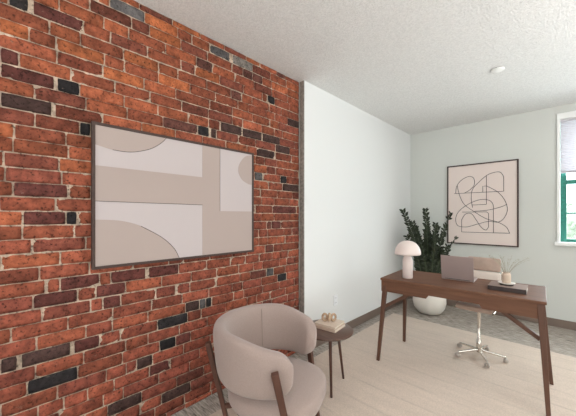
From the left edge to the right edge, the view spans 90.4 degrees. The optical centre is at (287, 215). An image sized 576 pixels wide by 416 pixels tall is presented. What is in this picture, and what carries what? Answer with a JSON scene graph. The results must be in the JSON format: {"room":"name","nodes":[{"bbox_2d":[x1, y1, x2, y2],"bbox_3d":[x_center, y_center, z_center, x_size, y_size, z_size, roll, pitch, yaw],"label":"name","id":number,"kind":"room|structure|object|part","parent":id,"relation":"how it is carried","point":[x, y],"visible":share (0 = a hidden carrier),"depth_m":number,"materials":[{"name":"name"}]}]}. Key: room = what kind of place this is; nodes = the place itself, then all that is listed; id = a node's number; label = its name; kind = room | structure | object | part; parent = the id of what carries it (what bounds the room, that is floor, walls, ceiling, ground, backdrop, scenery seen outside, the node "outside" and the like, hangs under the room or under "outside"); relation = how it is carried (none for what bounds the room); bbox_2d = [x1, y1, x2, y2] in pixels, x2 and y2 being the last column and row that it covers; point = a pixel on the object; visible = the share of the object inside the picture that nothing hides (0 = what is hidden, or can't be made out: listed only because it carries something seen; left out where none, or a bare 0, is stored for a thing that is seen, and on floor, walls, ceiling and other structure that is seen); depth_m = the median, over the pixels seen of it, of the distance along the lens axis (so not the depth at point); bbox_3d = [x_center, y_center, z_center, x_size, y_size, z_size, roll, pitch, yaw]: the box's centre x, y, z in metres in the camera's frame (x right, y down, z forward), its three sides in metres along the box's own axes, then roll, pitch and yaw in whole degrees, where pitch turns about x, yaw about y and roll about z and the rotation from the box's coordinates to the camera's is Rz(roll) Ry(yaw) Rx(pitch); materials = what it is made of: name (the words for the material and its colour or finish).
{"room":"home office","nodes":[
{"label":"home office","id":0,"kind":"room"},
{"bbox_2d":[0,0,298,415],"bbox_3d":[-1.672,0.006,1.164,0.200,2.687,4.916,0,0,44],"label":"brick wall","id":1,"kind":"structure","parent":0,"point":[76,339],"depth_m":1.68,"materials":[{"name":"red brick"}]},
{"bbox_2d":[91,121,253,269],"bbox_3d":[-0.696,-0.114,2.004,0.024,0.828,1.144,0,0,44],"label":"framed canvas","id":2,"kind":"object","parent":1,"relation":"attached to","point":[156,198],"visible":1,"depth_m":1.87,"materials":[{"name":"grey fabric"}]},
{"bbox_2d":[299,81,409,322],"bbox_3d":[1.001,0.006,3.858,0.250,2.687,2.658,0,0,44],"label":"wall","id":3,"kind":"structure","parent":0,"point":[357,163],"depth_m":3.38,"materials":[{"name":"white paint"}]},
{"bbox_2d":[300,81,303,312],"bbox_3d":[0.139,0.009,2.835,0.055,2.683,0.010,0,0,44],"label":"trim","id":4,"kind":"structure","parent":3,"relation":"attached to","point":[301,82],"depth_m":2.82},
{"bbox_2d":[315,296,410,347],"bbox_3d":[1.092,1.302,3.762,0.014,0.097,2.640,0,0,44],"label":"baseboard","id":5,"kind":"structure","parent":3,"relation":"attached to","point":[355,322],"depth_m":3.65,"materials":[{"name":"wood"}]},
{"bbox_2d":[134,0,575,134],"bbox_3d":[1.062,-1.387,0.490,5.150,0.100,7.686,0,0,44],"label":"ceiling","id":6,"kind":"structure","parent":0,"point":[415,66],"depth_m":2.28,"materials":[{"name":"white paint"}]},
{"bbox_2d":[491,67,504,72],"bbox_3d":[1.907,-1.329,2.598,0.104,0.016,0.104,0,0,44],"label":"sprinkler cover","id":7,"kind":"object","parent":6,"relation":"attached to","point":[497,69],"visible":1,"depth_m":2.58,"materials":[{"name":"white plastic"}]},
{"bbox_2d":[170,298,575,415],"bbox_3d":[1.062,1.400,0.490,5.150,0.100,7.686,0,0,44],"label":"floor","id":8,"kind":"structure","parent":0,"point":[561,340],"depth_m":3.37,"materials":[{"name":"grey carpet"}]},
{"bbox_2d":[209,313,575,415],"bbox_3d":[1.224,1.347,1.849,2.620,0.006,3.355,0,0,44],"label":"area rug","id":9,"kind":"object","parent":8,"relation":"on","point":[422,375],"visible":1,"depth_m":2.40,"materials":[{"name":"beige carpet"}]},
{"bbox_2d":[205,303,325,415],"bbox_3d":[-0.104,0.972,1.673,0.640,0.742,0.695,0,0,20],"label":"barrel armchair","id":10,"kind":"object","parent":9,"relation":"on","point":[259,380],"visible":1,"depth_m":1.49,"materials":[{"name":"beige fabric"}]},
{"bbox_3d":[-0.351,1.025,1.609,0.224,0.637,0.049,0,0,-6],"label":"leg","id":11,"kind":"part","parent":10,"relation":"part of","materials":[{"name":"brown wood"}]},
{"bbox_2d":[228,357,325,415],"bbox_3d":[-0.066,0.984,1.655,0.555,0.148,0.550,0,0,20],"label":"seat cushion","id":12,"kind":"object","parent":10,"relation":"on","point":[307,393],"depth_m":1.47,"materials":[{"name":"beige fabric"}]},
{"bbox_3d":[-0.030,1.029,1.398,0.175,0.628,0.169,0,0,-27],"label":"leg","id":13,"kind":"part","parent":10,"relation":"part of","materials":[{"name":"brown wood"}]},
{"bbox_3d":[0.143,1.029,1.845,0.152,0.628,0.204,0,0,20],"label":"leg","id":14,"kind":"part","parent":10,"relation":"part of","materials":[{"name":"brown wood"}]},
{"bbox_2d":[312,320,352,397],"bbox_3d":[0.315,1.130,2.329,0.424,0.426,0.424,0,0,44],"label":"side table","id":15,"kind":"object","parent":9,"relation":"on","point":[346,332],"visible":0.52,"depth_m":2.19,"materials":[{"name":"brown wood"}]},
{"bbox_2d":[315,323,345,332],"bbox_3d":[0.345,0.906,2.370,0.200,0.022,0.185,0,0,38],"label":"book","id":16,"kind":"object","parent":15,"relation":"on","point":[343,325],"visible":0.41,"depth_m":2.29,"materials":[{"name":"beige paper"}]},
{"bbox_2d":[314,316,343,329],"bbox_3d":[0.345,0.885,2.373,0.188,0.018,0.176,0,0,36],"label":"book","id":17,"kind":"object","parent":16,"relation":"on","point":[337,323],"visible":0.83,"depth_m":2.33,"materials":[{"name":"beige paper"}]},
{"bbox_2d":[322,313,336,321],"bbox_3d":[0.342,0.840,2.373,0.122,0.073,0.054,0,0,-17],"label":"knot","id":18,"kind":"object","parent":17,"relation":"on","point":[329,316],"visible":1,"depth_m":2.37,"materials":[{"name":"brown wood"}]},
{"bbox_3d":[0.320,1.141,2.145,0.025,0.405,0.071,0,0,-1],"label":"leg","id":19,"kind":"part","parent":15,"relation":"part of","materials":[{"name":"brown wood"}]},
{"bbox_3d":[0.432,1.141,2.357,0.072,0.405,0.026,0,0,-10],"label":"leg","id":20,"kind":"part","parent":15,"relation":"part of","materials":[{"name":"brown wood"}]},
{"bbox_2d":[376,270,553,415],"bbox_3d":[1.504,0.965,2.511,1.227,0.756,0.669,0,0,41],"label":"writing desk","id":21,"kind":"object","parent":9,"relation":"on","point":[422,284],"visible":0.9,"depth_m":2.29,"materials":[{"name":"brown wood"}]},
{"bbox_3d":[0.892,0.975,2.693,0.142,0.737,0.047,0,0,-36],"label":"leg","id":22,"kind":"part","parent":21,"relation":"part of","materials":[{"name":"brown wood"}]},
{"bbox_3d":[1.259,0.976,3.074,0.040,0.734,0.051,0,0,41],"label":"leg","id":23,"kind":"part","parent":21,"relation":"part of","materials":[{"name":"brown wood"}]},
{"bbox_2d":[395,241,420,278],"bbox_3d":[1.135,0.409,2.713,0.232,0.353,0.232,0,0,44],"label":"table lamp","id":24,"kind":"object","parent":21,"relation":"on","point":[407,249],"visible":1,"depth_m":2.67,"materials":[{"name":"white"}]},
{"bbox_3d":[1.135,0.298,2.713,0.232,0.131,0.232,0,0,44],"label":"lamp shade","id":25,"kind":"part","parent":24,"relation":"part of","materials":[{"name":"white"}]},
{"bbox_2d":[441,255,477,282],"bbox_3d":[1.593,0.474,2.661,0.258,0.224,0.238,0,0,41],"label":"laptop","id":26,"kind":"object","parent":21,"relation":"on","point":[458,268],"visible":1,"depth_m":2.58,"materials":[{"name":"silver metal"}]},
{"bbox_2d":[488,281,527,294],"bbox_3d":[1.760,0.570,2.290,0.240,0.033,0.223,0,0,42],"label":"hardcover book","id":27,"kind":"object","parent":21,"relation":"on","point":[493,285],"visible":0.97,"depth_m":2.23,"materials":[{"name":"grey paper"}]},
{"bbox_2d":[498,281,515,285],"bbox_3d":[1.756,0.543,2.298,0.116,0.019,0.116,0,0,44],"label":"serving dish","id":28,"kind":"object","parent":27,"relation":"on","point":[500,282],"visible":0.84,"depth_m":2.27,"materials":[{"name":"grey ceramic"}]},
{"bbox_2d":[489,254,525,282],"bbox_3d":[1.750,0.422,2.282,0.277,0.229,0.167,0,0,39],"label":"bud vase","id":29,"kind":"object","parent":28,"relation":"on","point":[506,276],"visible":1,"depth_m":2.29,"materials":[{"name":"beige ceramic"}]},
{"bbox_3d":[1.745,0.976,1.955,0.051,0.736,0.116,0,0,17],"label":"leg","id":30,"kind":"part","parent":21,"relation":"part of","materials":[{"name":"brown wood"}]},
{"bbox_3d":[2.100,0.975,2.332,0.053,0.736,0.120,0,0,-22],"label":"leg","id":31,"kind":"part","parent":21,"relation":"part of","materials":[{"name":"brown wood"}]},
{"bbox_2d":[454,256,508,367],"bbox_3d":[1.848,0.883,2.748,0.431,0.921,0.493,0,0,44],"label":"office chair","id":32,"kind":"object","parent":9,"relation":"on","point":[483,264],"visible":0.61,"depth_m":2.77,"materials":[{"name":"silver metal"}]},
{"bbox_2d":[399,207,458,314],"bbox_3d":[1.962,0.614,3.984,0.725,1.467,0.428,0,0,-27],"label":"potted plant","id":33,"kind":"object","parent":8,"relation":"on","point":[429,260],"visible":0.71,"depth_m":3.94,"materials":[{"name":"green plant"}]},
{"bbox_3d":[1.938,0.472,3.978,0.034,1.145,0.053,0,0,44],"label":"stem","id":34,"kind":"part","parent":33,"relation":"part of","materials":[{"name":"green plant"}]},
{"bbox_3d":[1.970,1.181,3.991,0.424,0.333,0.424,0,0,44],"label":"pot","id":35,"kind":"part","parent":33,"relation":"part of","materials":[{"name":"white ceramic"}]},
{"bbox_3d":[2.161,0.498,4.000,0.244,1.097,0.018,0,0,-2],"label":"stem","id":36,"kind":"part","parent":33,"relation":"part of","materials":[{"name":"green plant"}]},
{"bbox_2d":[410,103,575,321],"bbox_3d":[3.752,0.006,3.130,4.700,2.687,0.150,0,0,44],"label":"wall","id":37,"kind":"structure","parent":0,"point":[530,138],"depth_m":3.72,"materials":[{"name":"white paint"}]},
{"bbox_2d":[447,159,518,246],"bbox_3d":[2.706,-0.168,4.022,0.842,1.152,0.031,0,0,44],"label":"line drawing","id":38,"kind":"object","parent":37,"relation":"attached to","point":[483,198],"visible":1,"depth_m":3.99,"materials":[{"name":"beige paper"}]},
{"bbox_2d":[411,296,575,330],"bbox_3d":[3.694,1.302,3.071,4.700,0.097,0.014,0,0,44],"label":"baseboard","id":39,"kind":"structure","parent":37,"relation":"attached to","point":[560,323],"depth_m":3.52,"materials":[{"name":"wood"}]},
{"bbox_2d":[554,111,575,246],"bbox_3d":[3.738,-0.441,3.102,1.240,1.598,0.190,0,0,44],"label":"window","id":40,"kind":"structure","parent":37,"relation":"in","point":[566,122],"depth_m":3.46,"materials":[{"name":"white wood"}]},
{"bbox_3d":[3.738,0.336,3.102,1.240,0.044,0.190,0,0,44],"label":"sill","id":41,"kind":"part","parent":40,"relation":"part of","materials":[{"name":"white wood"}]},
{"bbox_3d":[3.746,-0.088,3.118,1.126,0.804,0.035,0,0,44],"label":"sash","id":42,"kind":"part","parent":40,"relation":"part of","materials":[{"name":"green paint"}]},
{"bbox_2d":[561,119,575,170],"bbox_3d":[3.716,-0.843,3.087,1.118,0.615,0.006,0,0,44],"label":"shade","id":43,"kind":"object","parent":40,"relation":"attached to","point":[568,126],"depth_m":3.43,"materials":[{"name":"white fabric"}]},
{"bbox_3d":[3.716,-0.529,3.087,1.120,0.022,0.022,0,0,44],"label":"shade rail","id":44,"kind":"part","parent":40,"relation":"part of","materials":[{"name":"grey plastic"}]},
{"label":"outside","id":45,"kind":"structure","parent":0,"visible":0},
{"bbox_3d":[25.116,4.450,21.164,70.000,0.200,54.614,0,0,44],"label":"ground","id":46,"kind":"structure","parent":45,"visible":0},
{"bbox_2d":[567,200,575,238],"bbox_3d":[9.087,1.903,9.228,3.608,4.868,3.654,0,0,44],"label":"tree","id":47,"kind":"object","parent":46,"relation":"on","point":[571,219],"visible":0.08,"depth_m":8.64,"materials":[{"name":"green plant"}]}
]}

